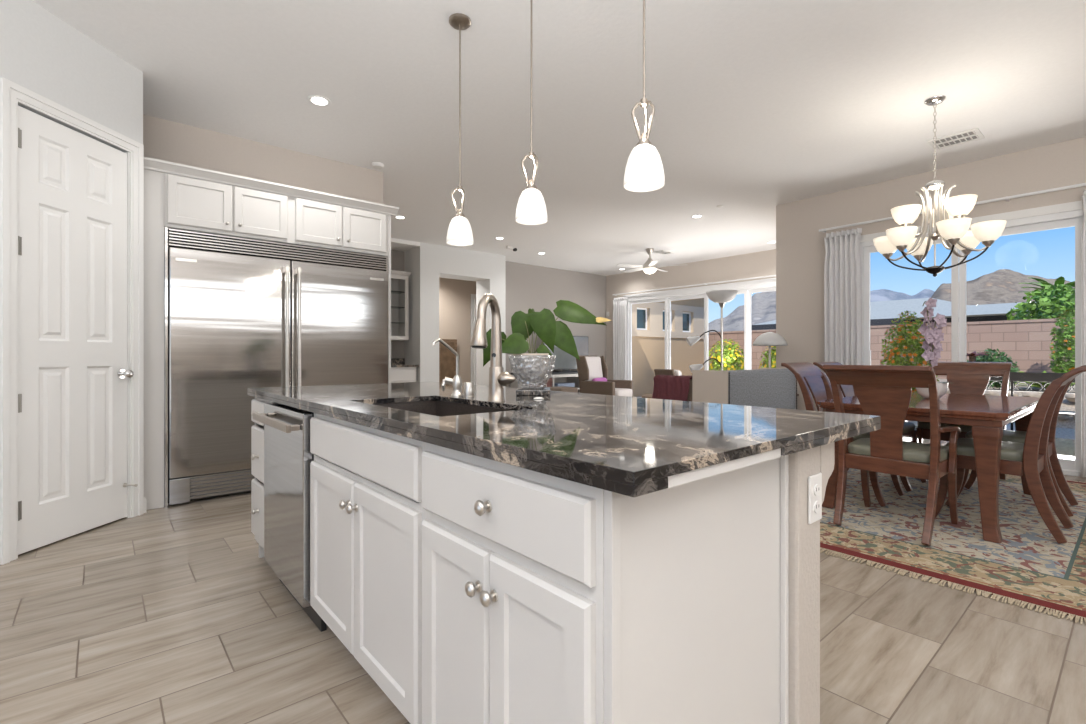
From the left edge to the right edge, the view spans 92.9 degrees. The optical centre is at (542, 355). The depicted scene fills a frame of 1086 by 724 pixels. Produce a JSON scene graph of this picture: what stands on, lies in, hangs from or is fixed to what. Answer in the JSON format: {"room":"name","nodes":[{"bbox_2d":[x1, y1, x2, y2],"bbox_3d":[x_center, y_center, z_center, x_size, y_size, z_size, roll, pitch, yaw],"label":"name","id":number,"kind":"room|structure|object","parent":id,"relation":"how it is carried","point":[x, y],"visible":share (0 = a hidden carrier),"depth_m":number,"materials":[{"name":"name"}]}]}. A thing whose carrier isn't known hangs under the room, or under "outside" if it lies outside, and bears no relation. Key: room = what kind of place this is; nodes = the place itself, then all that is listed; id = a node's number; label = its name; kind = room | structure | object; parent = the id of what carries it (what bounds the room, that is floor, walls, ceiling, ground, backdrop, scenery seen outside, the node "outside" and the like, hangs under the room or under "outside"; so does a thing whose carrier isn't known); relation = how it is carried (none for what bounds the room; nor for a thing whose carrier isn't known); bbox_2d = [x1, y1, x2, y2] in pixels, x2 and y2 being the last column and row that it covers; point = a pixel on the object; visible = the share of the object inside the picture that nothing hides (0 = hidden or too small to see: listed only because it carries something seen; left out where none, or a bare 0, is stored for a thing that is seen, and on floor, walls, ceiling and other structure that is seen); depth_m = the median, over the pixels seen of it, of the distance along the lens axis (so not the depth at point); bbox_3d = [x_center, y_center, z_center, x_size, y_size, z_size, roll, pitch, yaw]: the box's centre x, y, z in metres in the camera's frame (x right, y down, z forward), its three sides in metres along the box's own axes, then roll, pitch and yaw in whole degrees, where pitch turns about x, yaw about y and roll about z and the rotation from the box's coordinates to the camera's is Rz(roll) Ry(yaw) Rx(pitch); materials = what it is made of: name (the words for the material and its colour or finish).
{"room":"kitchen","nodes":[
{"label":"kitchen","id":0,"kind":"room"},
{"bbox_2d":[0,0,142,517],"bbox_3d":[-2.862,-0.440,3.088,0.120,3.050,0.970,0,0,4],"label":"wall","id":1,"kind":"structure","parent":0,"point":[41,53],"depth_m":3.05,"materials":[{"name":"paint"}]},
{"bbox_2d":[0,77,143,564],"bbox_3d":[-2.847,-0.182,3.117,0.146,2.535,0.868,0,0,4],"label":"door frame","id":2,"kind":"structure","parent":1,"relation":"in","point":[11,93],"depth_m":2.75,"materials":[{"name":"white paint"}]},
{"bbox_2d":[18,106,137,554],"bbox_3d":[-2.816,-0.140,3.109,0.127,2.425,0.683,0,0,10],"label":"door","id":3,"kind":"structure","parent":2,"relation":"attached to","point":[73,373],"depth_m":3.07,"materials":[{"name":"white paint"}]},
{"bbox_2d":[143,114,382,203],"bbox_3d":[-3.700,-0.440,6.181,2.160,3.050,3.600,0,0,-41],"label":"wall","id":4,"kind":"structure","parent":0,"point":[166,140],"depth_m":4.72,"materials":[{"name":"beige paint"}]},
{"bbox_2d":[391,250,403,358],"bbox_3d":[-3.280,-0.440,8.809,1.900,3.050,0.120,0,0,-41],"label":"wall","id":5,"kind":"structure","parent":0,"point":[397,257],"depth_m":9.29,"materials":[{"name":"beige paint"}]},
{"bbox_2d":[391,270,410,340],"bbox_3d":[-2.906,-0.870,8.779,1.231,1.190,0.407,0,0,-41],"label":"upper cabinet","id":6,"kind":"object","parent":5,"relation":"attached to","point":[399,279],"visible":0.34,"depth_m":9.15,"materials":[{"name":"white paint"}]},
{"bbox_2d":[391,238,419,250],"bbox_3d":[-3.042,-1.933,8.532,1.900,0.065,0.610,0,0,-41],"label":"wall","id":7,"kind":"structure","parent":0,"point":[396,244],"depth_m":8.87,"materials":[{"name":"paint"}]},
{"bbox_2d":[404,242,505,386],"bbox_3d":[-1.627,-0.440,9.747,1.830,3.050,0.610,0,0,-41],"label":"wall","id":8,"kind":"structure","parent":0,"point":[426,263],"depth_m":9.18,"materials":[{"name":"paint"}]},
{"bbox_2d":[439,277,475,383],"bbox_3d":[-1.187,-0.440,11.667,5.600,3.050,1.490,0,0,-41],"label":"wall","id":9,"kind":"structure","parent":0,"point":[454,294],"depth_m":11.86,"materials":[{"name":"beige paint"}]},
{"bbox_2d":[471,294,475,382],"bbox_3d":[-1.327,-0.182,12.352,0.940,2.535,0.026,0,0,-41],"label":"door frame","id":10,"kind":"structure","parent":9,"relation":"in","point":[473,296],"depth_m":12.07,"materials":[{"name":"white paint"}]},
{"bbox_2d":[474,298,475,384],"bbox_3d":[-1.306,-0.140,12.328,0.760,2.430,0.089,0,0,-41],"label":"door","id":11,"kind":"structure","parent":10,"relation":"attached to","point":[474,298],"depth_m":12.09,"materials":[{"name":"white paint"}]},
{"bbox_2d":[463,382,473,396],"bbox_3d":[-0.313,0.141,2.176,0.048,0.061,0.048,0,0,-41],"label":"sink air gap","id":12,"kind":"object","parent":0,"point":[468,386],"visible":0.98,"depth_m":2.16,"materials":[{"name":"silver metal"}]},
{"bbox_2d":[0,426,1085,723],"bbox_3d":[0.164,1.145,4.952,12.500,0.120,14.700,0,0,-41],"label":"floor","id":13,"kind":"structure","parent":0,"point":[172,614],"depth_m":1.95,"materials":[{"name":"beige tile"}]},
{"bbox_2d":[251,397,272,557],"bbox_3d":[-1.212,0.648,2.811,0.667,0.874,0.375,0,0,-41],"label":"base cabinet","id":14,"kind":"object","parent":13,"relation":"on","point":[257,404],"visible":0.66,"depth_m":2.63,"materials":[{"name":"white paint"}]},
{"bbox_2d":[144,157,398,509],"bbox_3d":[-2.327,-0.149,4.466,1.943,2.468,0.772,0,0,-41],"label":"refrigerator surround","id":15,"kind":"object","parent":13,"relation":"on","point":[176,195],"visible":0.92,"depth_m":3.89,"materials":[{"name":"white paint"}]},
{"bbox_2d":[164,227,387,506],"bbox_3d":[-2.261,0.079,4.465,1.682,2.012,0.778,0,0,-41],"label":"refrigerator","id":16,"kind":"object","parent":13,"relation":"on","point":[241,314],"visible":0.83,"depth_m":3.98,"materials":[{"name":"silver metal"}]},
{"bbox_2d":[253,402,325,631],"bbox_3d":[-0.915,0.654,2.400,0.662,0.862,0.622,0,0,-41],"label":"dishwasher","id":17,"kind":"object","parent":13,"relation":"on","point":[288,457],"visible":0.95,"depth_m":2.12,"materials":[{"name":"silver metal"}]},
{"bbox_2d":[310,413,424,723],"bbox_3d":[-0.383,0.648,1.845,0.667,0.874,0.905,0,0,-41],"label":"base cabinet","id":18,"kind":"object","parent":13,"relation":"on","point":[367,514],"visible":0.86,"depth_m":1.54,"materials":[{"name":"white paint"}]},
{"bbox_2d":[248,382,880,496],"bbox_3d":[-0.307,0.193,2.123,1.100,0.042,2.638,0,0,-41],"label":"countertop","id":19,"kind":"structure","parent":18,"relation":"on","point":[624,445],"depth_m":1.24,"materials":[{"name":"black stone"}]},
{"bbox_2d":[373,400,511,416],"bbox_3d":[-0.378,0.305,1.857,0.413,0.224,0.748,0,0,-41],"label":"sink","id":20,"kind":"object","parent":19,"relation":"in","point":[431,407],"visible":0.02,"depth_m":2.16,"materials":[{"name":"brown"}]},
{"bbox_2d":[432,338,463,395],"bbox_3d":[-0.414,0.049,2.199,0.156,0.247,0.070,0,0,-41],"label":"tap","id":21,"kind":"object","parent":19,"relation":"on","point":[456,381],"visible":1,"depth_m":2.21,"materials":[{"name":"silver metal"}]},
{"bbox_2d":[470,293,515,401],"bbox_3d":[-0.202,-0.030,1.908,0.118,0.405,0.201,0,0,42],"label":"tap","id":22,"kind":"object","parent":19,"relation":"on","point":[498,378],"visible":1,"depth_m":1.94,"materials":[{"name":"silver metal"}]},
{"bbox_2d":[516,387,549,395],"bbox_3d":[-0.042,0.160,2.336,0.150,0.024,0.200,0,0,0],"label":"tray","id":23,"kind":"object","parent":19,"relation":"on","point":[536,391],"visible":1,"depth_m":2.24,"materials":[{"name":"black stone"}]},
{"bbox_2d":[483,300,611,388],"bbox_3d":[0.013,-0.057,2.334,0.601,0.406,0.216,0,0,3],"label":"potted plant","id":24,"kind":"object","parent":23,"relation":"on","point":[531,368],"visible":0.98,"depth_m":2.32,"materials":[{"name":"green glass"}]},
{"bbox_2d":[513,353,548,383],"bbox_3d":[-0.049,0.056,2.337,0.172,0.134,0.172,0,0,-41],"label":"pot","id":25,"kind":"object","parent":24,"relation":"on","point":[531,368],"depth_m":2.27,"materials":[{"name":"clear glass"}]},
{"bbox_2d":[508,355,555,388],"bbox_3d":[-0.049,0.071,2.337,0.218,0.150,0.218,0,0,-41],"label":"pot","id":26,"kind":"object","parent":24,"relation":"on","point":[530,369],"depth_m":2.27,"materials":[{"name":"clear glass"}]},
{"bbox_2d":[391,367,416,382],"bbox_3d":[-3.030,0.637,8.572,1.770,0.895,0.556,0,0,-41],"label":"base cabinet","id":27,"kind":"object","parent":13,"relation":"on","point":[398,374],"visible":0.08,"depth_m":8.78,"materials":[{"name":"white paint"}]},
{"bbox_2d":[391,358,418,366],"bbox_3d":[-3.038,0.117,8.546,1.865,0.144,0.585,0,0,-41],"label":"countertop","id":28,"kind":"structure","parent":27,"relation":"on","point":[400,362],"depth_m":9.11,"materials":[{"name":"black stone"}]},
{"bbox_2d":[439,339,456,381],"bbox_3d":[-2.154,0.355,11.581,0.500,1.468,0.040,0,0,-41],"label":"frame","id":29,"kind":"object","parent":13,"relation":"on","point":[447,359],"visible":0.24,"depth_m":11.58,"materials":[{"name":"brown wood"}]},
{"bbox_2d":[422,442,603,723],"bbox_3d":[0.112,0.648,1.269,0.667,0.874,0.615,0,0,-41],"label":"base cabinet","id":30,"kind":"object","parent":13,"relation":"on","point":[513,556],"visible":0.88,"depth_m":1.02,"materials":[{"name":"white paint"}]},
{"bbox_2d":[510,372,579,392],"bbox_3d":[0.371,0.718,11.212,2.270,0.735,0.570,0,0,-41],"label":"media console","id":31,"kind":"object","parent":13,"relation":"on","point":[556,377],"visible":0.17,"depth_m":10.90,"materials":[{"name":"black wood"}]},
{"bbox_2d":[543,336,588,371],"bbox_3d":[0.509,-0.048,11.350,1.360,0.794,0.280,0,0,-41],"label":"television","id":32,"kind":"object","parent":31,"relation":"on","point":[563,361],"visible":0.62,"depth_m":11.36,"materials":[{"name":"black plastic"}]},
{"bbox_2d":[550,386,577,392],"bbox_3d":[0.323,0.810,8.911,0.420,0.550,0.420,0,0,-41],"label":"upholstered stool","id":33,"kind":"object","parent":13,"relation":"on","point":[558,388],"visible":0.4,"depth_m":8.78,"materials":[{"name":"brown fabric"}]},
{"bbox_2d":[576,356,632,396],"bbox_3d":[1.181,0.538,9.812,0.912,1.093,0.800,0,0,37],"label":"armchair","id":34,"kind":"object","parent":13,"relation":"on","point":[589,368],"visible":0.62,"depth_m":9.70,"materials":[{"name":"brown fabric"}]},
{"bbox_2d":[585,357,602,380],"bbox_3d":[0.965,0.312,9.977,0.170,0.599,0.578,0,0,37],"label":"cushion","id":35,"kind":"object","parent":34,"relation":"on","point":[595,364],"depth_m":9.96,"materials":[{"name":"grey fabric"}]},
{"bbox_2d":[615,388,631,396],"bbox_3d":[1.290,0.700,9.730,0.640,0.170,0.600,0,0,37],"label":"seat cushion","id":36,"kind":"object","parent":34,"relation":"on","point":[627,392],"depth_m":9.51,"materials":[{"name":"grey fabric"}]},
{"bbox_2d":[654,369,681,375],"bbox_3d":[2.509,0.664,9.744,0.658,0.841,0.520,0,0,-31],"label":"accent chair","id":37,"kind":"object","parent":13,"relation":"on","point":[657,371],"visible":0.2,"depth_m":9.53,"materials":[{"name":"brown fabric"}]},
{"bbox_2d":[686,290,737,371],"bbox_3d":[2.296,0.107,7.020,0.663,1.955,0.407,0,0,19],"label":"floor lamp","id":38,"kind":"object","parent":13,"relation":"on","point":[721,297],"visible":0.85,"depth_m":6.93,"materials":[{"name":"silver metal"}]},
{"bbox_2d":[688,368,796,409],"bbox_3d":[2.073,0.614,5.767,1.500,0.942,0.870,0,0,-41],"label":"loveseat","id":39,"kind":"object","parent":13,"relation":"on","point":[762,387],"visible":0.27,"depth_m":5.24,"materials":[{"name":"grey fabric"}]},
{"bbox_2d":[652,375,691,400],"bbox_3d":[1.412,0.423,5.489,0.227,0.442,0.464,0,0,-41],"label":"throw blanket","id":40,"kind":"object","parent":39,"relation":"on","point":[668,387],"visible":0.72,"depth_m":5.42,"materials":[{"name":"red fabric"}]},
{"bbox_2d":[820,468,1085,624],"bbox_3d":[2.890,1.079,3.849,3.401,0.011,2.506,0,0,-41],"label":"area rug","id":41,"kind":"object","parent":13,"relation":"on","point":[1029,567],"visible":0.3,"depth_m":2.95,"materials":[{"name":"fabric"}]},
{"bbox_2d":[781,362,904,506],"bbox_3d":[2.350,0.562,4.064,0.498,1.016,0.731,0,0,-41],"label":"dining chair","id":42,"kind":"object","parent":41,"relation":"on","point":[810,378],"visible":0.42,"depth_m":4.11,"materials":[{"name":"brown wood"}]},
{"bbox_2d":[853,432,869,440],"bbox_3d":[2.407,0.594,3.997,0.470,0.065,0.410,0,0,-41],"label":"seat cushion","id":43,"kind":"object","parent":42,"relation":"on","point":[867,435],"depth_m":3.75,"materials":[{"name":"fabric"}]},
{"bbox_2d":[813,362,926,491],"bbox_3d":[2.820,0.562,4.467,0.498,1.016,0.731,0,0,-41],"label":"dining chair","id":44,"kind":"object","parent":41,"relation":"on","point":[910,434],"visible":0.29,"depth_m":4.37,"materials":[{"name":"brown wood"}]},
{"bbox_2d":[903,422,914,433],"bbox_3d":[2.877,0.594,4.401,0.470,0.065,0.410,0,0,-41],"label":"seat cushion","id":45,"kind":"object","parent":44,"relation":"on","point":[908,428],"depth_m":4.28,"materials":[{"name":"fabric"}]},
{"bbox_2d":[822,365,960,545],"bbox_3d":[2.199,0.562,3.246,0.731,1.016,0.616,0,0,-41],"label":"armchair","id":46,"kind":"object","parent":41,"relation":"on","point":[885,391],"visible":0.84,"depth_m":3.11,"materials":[{"name":"brown wood"}]},
{"bbox_2d":[848,438,948,462],"bbox_3d":[2.265,0.594,3.303,0.410,0.065,0.530,0,0,-41],"label":"seat cushion","id":47,"kind":"object","parent":46,"relation":"on","point":[910,451],"depth_m":3.16,"materials":[{"name":"fabric"}]},
{"bbox_2d":[817,392,1039,543],"bbox_3d":[2.909,0.698,3.835,1.690,0.750,1.030,0,0,-41],"label":"dining table","id":48,"kind":"object","parent":41,"relation":"on","point":[987,415],"visible":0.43,"depth_m":3.09,"materials":[{"name":"brown wood"}]},
{"bbox_2d":[916,298,953,398],"bbox_3d":[2.960,-0.059,3.907,0.315,0.763,0.327,0,0,10],"label":"potted orchid","id":49,"kind":"object","parent":48,"relation":"on","point":[932,346],"visible":0.75,"depth_m":3.89,"materials":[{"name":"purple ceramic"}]},
{"bbox_2d":[915,362,1011,479],"bbox_3d":[3.655,0.562,4.496,0.731,1.016,0.616,0,0,-41],"label":"armchair","id":50,"kind":"object","parent":41,"relation":"on","point":[972,378],"visible":0.31,"depth_m":4.56,"materials":[{"name":"brown wood"}]},
{"bbox_2d":[918,421,971,431],"bbox_3d":[3.589,0.594,4.439,0.410,0.065,0.530,0,0,-41],"label":"seat cushion","id":51,"kind":"object","parent":50,"relation":"on","point":[922,426],"depth_m":4.37,"materials":[{"name":"fabric"}]},
{"bbox_2d":[935,366,1085,543],"bbox_3d":[2.945,0.562,3.264,0.498,1.016,0.731,0,0,-41],"label":"dining chair","id":52,"kind":"object","parent":41,"relation":"on","point":[1032,454],"visible":0.84,"depth_m":3.09,"materials":[{"name":"brown wood"}]},
{"bbox_2d":[945,438,1023,460],"bbox_3d":[2.888,0.594,3.330,0.470,0.065,0.410,0,0,-41],"label":"seat cushion","id":53,"kind":"object","parent":52,"relation":"on","point":[1010,451],"depth_m":3.23,"materials":[{"name":"fabric"}]},
{"bbox_2d":[957,365,1085,516],"bbox_3d":[3.478,0.562,3.748,0.498,1.016,0.731,0,0,-41],"label":"dining chair","id":54,"kind":"object","parent":41,"relation":"on","point":[1059,480],"visible":0.27,"depth_m":3.73,"materials":[{"name":"brown wood"}]},
{"bbox_2d":[965,430,1025,442],"bbox_3d":[3.421,0.594,3.814,0.470,0.065,0.410,0,0,-41],"label":"seat cushion","id":55,"kind":"object","parent":54,"relation":"on","point":[1008,435],"depth_m":3.66,"materials":[{"name":"fabric"}]},
{"bbox_3d":[2.892,0.780,6.503,0.460,0.610,0.460,0,0,-41],"label":"end table","id":56,"kind":"object","parent":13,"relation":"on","visible":0},
{"bbox_2d":[752,332,787,367],"bbox_3d":[2.856,0.086,6.498,0.410,0.777,0.410,0,0,-41],"label":"table lamp","id":57,"kind":"object","parent":56,"relation":"on","point":[769,339],"visible":0.84,"depth_m":6.38,"materials":[{"name":"silver metal"}]},
{"bbox_2d":[506,261,605,386],"bbox_3d":[0.269,-0.440,11.645,3.520,3.050,0.120,0,0,-41],"label":"wall","id":58,"kind":"structure","parent":0,"point":[537,288],"depth_m":11.56,"materials":[{"name":"beige paint"}]},
{"bbox_2d":[33,0,1085,275],"bbox_3d":[0.164,-2.065,4.952,12.500,0.200,14.700,0,0,-41],"label":"ceiling","id":59,"kind":"structure","parent":0,"point":[760,105],"depth_m":3.83,"materials":[{"name":"paint"}]},
{"bbox_2d":[307,95,330,105],"bbox_3d":[-1.719,-1.960,3.967,0.172,0.009,0.172,0,0,-41],"label":"recessed light","id":60,"kind":"object","parent":59,"relation":"in","point":[318,100],"visible":1,"depth_m":3.95,"materials":[{"name":"white paint"}]},
{"bbox_2d":[446,13,472,245],"bbox_3d":[-0.486,-1.312,3.022,0.157,1.305,0.157,0,0,-41],"label":"pendant lamp","id":61,"kind":"object","parent":59,"relation":"hanging from","point":[459,233],"visible":1,"depth_m":3.00,"materials":[{"name":"white glass"}]},
{"bbox_2d":[515,0,546,224],"bbox_3d":[-0.056,-1.312,2.522,0.157,1.305,0.157,0,0,-41],"label":"pendant lamp","id":62,"kind":"object","parent":59,"relation":"hanging from","point":[531,207],"visible":1,"depth_m":2.49,"materials":[{"name":"white glass"}]},
{"bbox_2d":[624,0,664,191],"bbox_3d":[0.392,-1.312,2.000,0.157,1.305,0.157,0,0,-41],"label":"pendant lamp","id":63,"kind":"object","parent":59,"relation":"hanging from","point":[644,172],"visible":1,"depth_m":1.97,"materials":[{"name":"white glass"}]},
{"bbox_2d":[616,248,678,273],"bbox_3d":[1.955,-1.739,9.509,1.278,0.452,1.261,0,0,-41],"label":"ceiling fan","id":64,"kind":"object","parent":59,"relation":"hanging from","point":[649,267],"visible":1,"depth_m":9.40,"materials":[{"name":"silver metal"}]},
{"bbox_2d":[873,95,1006,276],"bbox_3d":[3.002,-1.285,3.953,0.743,1.360,0.815,0,0,-41],"label":"chandelier","id":65,"kind":"object","parent":59,"relation":"hanging from","point":[955,232],"visible":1,"depth_m":3.90,"materials":[{"name":"white glass"}]},
{"bbox_2d":[927,128,984,149],"bbox_3d":[3.738,-1.959,4.673,0.303,0.012,0.360,0,0,-41],"label":"ceiling vent","id":66,"kind":"object","parent":59,"relation":"in","point":[975,134],"visible":0.98,"depth_m":4.66,"materials":[{"name":"white plastic"}]},
{"bbox_2d":[632,298,703,396],"bbox_3d":[3.144,-0.515,14.759,4.800,3.400,0.300,0,0,-41],"label":"wall","id":67,"kind":"structure","parent":0,"point":[648,353],"depth_m":14.65,"materials":[{"name":"beige paint"}]},
{"bbox_2d":[632,302,703,338],"bbox_3d":[3.157,-1.025,14.744,4.800,0.980,0.340,0,0,-41],"label":"wall","id":68,"kind":"structure","parent":0,"point":[655,309],"depth_m":15.02,"materials":[{"name":"beige paint"}]},
{"bbox_2d":[637,307,646,329],"bbox_3d":[2.678,-1.025,14.281,0.570,0.620,0.060,0,0,-41],"label":"window","id":69,"kind":"structure","parent":68,"relation":"in","point":[641,312],"depth_m":14.31,"materials":[{"name":"blue glass"}]},
{"bbox_2d":[683,312,690,331],"bbox_3d":[4.294,-1.025,15.668,0.570,0.620,0.060,0,0,-41],"label":"window","id":70,"kind":"structure","parent":68,"relation":"in","point":[686,315],"depth_m":15.72,"materials":[{"name":"blue glass"}]},
{"bbox_2d":[606,249,775,379],"bbox_3d":[3.433,-0.440,10.592,0.150,3.050,5.600,0,0,-41],"label":"wall","id":71,"kind":"structure","parent":0,"point":[763,263],"depth_m":10.95,"materials":[{"name":"beige paint"}]},
{"bbox_2d":[612,275,775,295],"bbox_3d":[3.333,-1.468,10.506,0.112,0.034,5.000,0,0,-41],"label":"curtain rod","id":72,"kind":"object","parent":71,"relation":"attached to","point":[769,275],"visible":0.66,"depth_m":10.59,"materials":[{"name":"white plastic"}]},
{"bbox_2d":[613,297,627,379],"bbox_3d":[1.820,-0.158,12.201,0.072,2.455,0.423,0,0,-41],"label":"curtain","id":73,"kind":"object","parent":72,"relation":"hanging from","point":[620,350],"visible":0.78,"depth_m":12.17,"materials":[{"name":"white fabric"}]},
{"bbox_2d":[623,278,775,298],"bbox_3d":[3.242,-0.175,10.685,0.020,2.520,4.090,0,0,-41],"label":"curtain rod","id":74,"kind":"structure","parent":71,"relation":"in","point":[771,280],"depth_m":10.57,"materials":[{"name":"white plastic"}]},
{"bbox_2d":[626,283,775,397],"bbox_3d":[3.293,-0.125,10.716,0.122,2.428,3.930,0,0,-41],"label":"window","id":75,"kind":"structure","parent":71,"relation":"in","point":[747,291],"depth_m":10.68,"materials":[{"name":"white plastic"}]},
{"bbox_2d":[789,446,819,723],"bbox_3d":[-0.183,0.648,2.237,0.133,0.873,2.568,0,0,-41],"label":"wall","id":76,"kind":"structure","parent":0,"point":[804,538],"depth_m":1.24,"materials":[{"name":"beige paint"}]},
{"bbox_2d":[604,455,788,723],"bbox_3d":[0.344,0.648,1.043,0.620,0.873,0.028,0,0,-41],"label":"island side panel","id":77,"kind":"object","parent":76,"relation":"attached to","point":[696,573],"visible":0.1,"depth_m":1.01,"materials":[{"name":"white paint"}]},
{"bbox_2d":[808,473,821,523],"bbox_3d":[0.672,0.350,1.270,0.072,0.116,0.010,0,0,-41],"label":"wall outlet","id":78,"kind":"object","parent":76,"relation":"attached to","point":[814,481],"visible":1,"depth_m":1.26,"materials":[{"name":"white plastic"}]},
{"bbox_2d":[820,442,834,503],"bbox_3d":[0.696,0.298,1.385,0.089,0.170,0.130,0,0,-41],"label":"corbel","id":79,"kind":"object","parent":76,"relation":"attached to","point":[827,451],"visible":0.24,"depth_m":1.33,"materials":[{"name":"beige paint"}]},
{"bbox_2d":[776,137,1085,410],"bbox_3d":[5.326,-0.440,4.197,0.150,3.050,6.830,0,0,-41],"label":"wall","id":80,"kind":"structure","parent":0,"point":[800,245],"depth_m":5.94,"materials":[{"name":"beige paint"}]},
{"bbox_2d":[819,183,1085,232],"bbox_3d":[4.499,-1.518,4.957,0.112,0.034,3.460,0,0,-41],"label":"curtain rod","id":81,"kind":"object","parent":80,"relation":"attached to","point":[1007,198],"visible":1,"depth_m":4.98,"materials":[{"name":"white metal"}]},
{"bbox_2d":[824,228,861,396],"bbox_3d":[3.507,-0.198,6.044,0.071,2.535,0.403,0,0,-41],"label":"curtain","id":82,"kind":"object","parent":81,"relation":"hanging from","point":[842,265],"visible":0.73,"depth_m":6.04,"materials":[{"name":"white fabric"}]},
{"bbox_2d":[1081,189,1085,476],"bbox_3d":[4.888,-0.198,4.436,0.071,2.535,0.363,0,0,-41],"label":"curtain","id":83,"kind":"object","parent":81,"relation":"hanging from","point":[1083,237],"visible":0.98,"depth_m":4.55,"materials":[{"name":"white fabric"}]},
{"bbox_2d":[860,200,1082,242],"bbox_3d":[4.268,-0.157,5.299,0.020,2.484,2.008,0,0,-41],"label":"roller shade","id":84,"kind":"structure","parent":80,"relation":"in","point":[1077,205],"depth_m":4.93,"materials":[{"name":"white fabric"}]},
{"bbox_2d":[860,209,1083,476],"bbox_3d":[4.303,-0.115,5.323,0.155,2.408,1.870,0,0,-41],"label":"window","id":85,"kind":"structure","parent":80,"relation":"in","point":[1075,218],"depth_m":5.02,"materials":[{"name":"white plastic"}]},
{"bbox_2d":[916,382,947,398],"bbox_3d":[2.943,0.260,3.910,0.204,0.125,0.204,0,0,-41],"label":"bowl","id":86,"kind":"object","parent":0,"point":[942,386],"depth_m":3.85,"materials":[{"name":"white ceramic"}]},
{"label":"outside","id":87,"kind":"structure","parent":0,"visible":0},
{"bbox_2d":[1055,428,1074,439],"bbox_3d":[18.849,1.385,29.365,53.140,0.400,100.000,0,0,-41],"label":"ground","id":88,"kind":"structure","parent":87,"point":[1064,433],"depth_m":7.89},
{"bbox_2d":[709,339,743,370],"bbox_3d":[4.837,0.390,13.583,1.184,1.669,1.140,0,0,-41],"label":"flowering bush","id":89,"kind":"object","parent":88,"relation":"on","point":[728,352],"visible":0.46,"depth_m":13.38,"materials":[{"name":"yellow plant"}]},
{"bbox_2d":[759,346,775,367],"bbox_3d":[6.057,0.383,13.054,1.171,1.747,1.076,0,0,31],"label":"flowering bush","id":90,"kind":"object","parent":88,"relation":"on","point":[773,352],"visible":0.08,"depth_m":13.10,"materials":[{"name":"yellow plant"}]},
{"bbox_2d":[709,318,1074,378],"bbox_3d":[11.456,0.205,9.837,0.240,1.960,28.000,0,0,-41],"label":"wall","id":91,"kind":"structure","parent":88,"relation":"on","point":[1027,342],"depth_m":11.42,"materials":[{"name":"brick"}]},
{"bbox_2d":[752,298,1037,329],"bbox_3d":[14.116,-0.540,20.555,9.000,3.450,8.400,0,0,-41],"label":"house","id":92,"kind":"structure","parent":88,"relation":"on","point":[881,312],"depth_m":17.85,"materials":[{"name":"beige paint"}]},
{"bbox_2d":[880,310,939,391],"bbox_3d":[6.307,0.236,8.914,0.864,2.026,0.856,0,0,-41],"label":"flowering bush","id":93,"kind":"object","parent":88,"relation":"on","point":[896,350],"visible":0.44,"depth_m":8.81,"materials":[{"name":"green plant"}]},
{"bbox_2d":[938,379,1074,428],"bbox_3d":[9.423,0.860,9.672,2.900,0.649,4.800,0,0,-41],"label":"rock bed","id":94,"kind":"object","parent":88,"relation":"on","point":[1066,405],"depth_m":8.84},
{"bbox_2d":[967,348,1019,387],"bbox_3d":[9.035,0.323,10.373,1.062,0.967,0.900,0,0,-41],"label":"shrub","id":95,"kind":"object","parent":94,"relation":"on","point":[985,358],"visible":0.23,"depth_m":10.21,"materials":[{"name":"green plant"}]},
{"bbox_2d":[1015,371,1071,387],"bbox_3d":[9.182,0.436,9.493,0.840,0.317,0.838,0,0,-41],"label":"sago palm","id":96,"kind":"object","parent":94,"relation":"on","point":[1037,385],"visible":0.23,"depth_m":9.49,"materials":[{"name":"green plant"}]},
{"bbox_2d":[1049,310,1074,384],"bbox_3d":[10.157,-0.028,9.972,0.576,1.730,0.570,0,0,24],"label":"shrub","id":97,"kind":"object","parent":94,"relation":"on","point":[1068,333],"visible":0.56,"depth_m":9.95,"materials":[{"name":"green plant"}]},
{"bbox_2d":[1006,284,1074,319],"bbox_3d":[11.962,-0.244,11.863,2.218,2.899,2.172,0,0,-41],"label":"tree","id":98,"kind":"object","parent":88,"relation":"on","point":[1048,306],"visible":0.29,"depth_m":11.73,"materials":[{"name":"green plant"}]},
{"bbox_2d":[1019,276,1074,294],"bbox_3d":[13.281,-0.429,13.316,1.499,3.228,1.496,0,0,-41],"label":"tree","id":99,"kind":"object","parent":88,"relation":"on","point":[1060,280],"visible":0.38,"depth_m":13.16,"materials":[{"name":"green plant"}]},
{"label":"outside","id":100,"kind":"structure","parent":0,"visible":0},
{"bbox_2d":[931,269,1074,304],"bbox_3d":[587.094,-51.980,577.011,694.492,104.130,311.372,0,0,-41],"label":"mountain","id":101,"kind":"structure","parent":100,"point":[1000,286],"depth_m":594.75},
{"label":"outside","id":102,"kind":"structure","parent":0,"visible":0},
{"bbox_2d":[870,289,933,301],"bbox_3d":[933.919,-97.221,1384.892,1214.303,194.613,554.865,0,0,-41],"label":"mountain","id":103,"kind":"structure","parent":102,"point":[881,294],"depth_m":1466.82},
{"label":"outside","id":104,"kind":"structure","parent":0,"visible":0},
{"bbox_2d":[709,291,775,331],"bbox_3d":[276.291,-53.047,653.910,548.611,106.265,351.994,0,0,-41],"label":"mountain","id":105,"kind":"structure","parent":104,"point":[764,303],"depth_m":652.65},
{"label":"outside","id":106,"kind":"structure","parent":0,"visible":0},
{"bbox_2d":[639,396,1015,430],"bbox_3d":[5.283,1.145,8.477,5.340,0.079,11.980,0,0,-41],"label":"patio","id":107,"kind":"structure","parent":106,"point":[914,422],"depth_m":8.32,"materials":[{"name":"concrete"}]},
{"bbox_2d":[986,372,1074,429],"bbox_3d":[5.917,0.655,6.399,0.415,0.900,1.160,0,0,-41],"label":"garden bench","id":108,"kind":"object","parent":107,"relation":"on","point":[1034,377],"visible":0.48,"depth_m":6.46,"materials":[{"name":"metal"}]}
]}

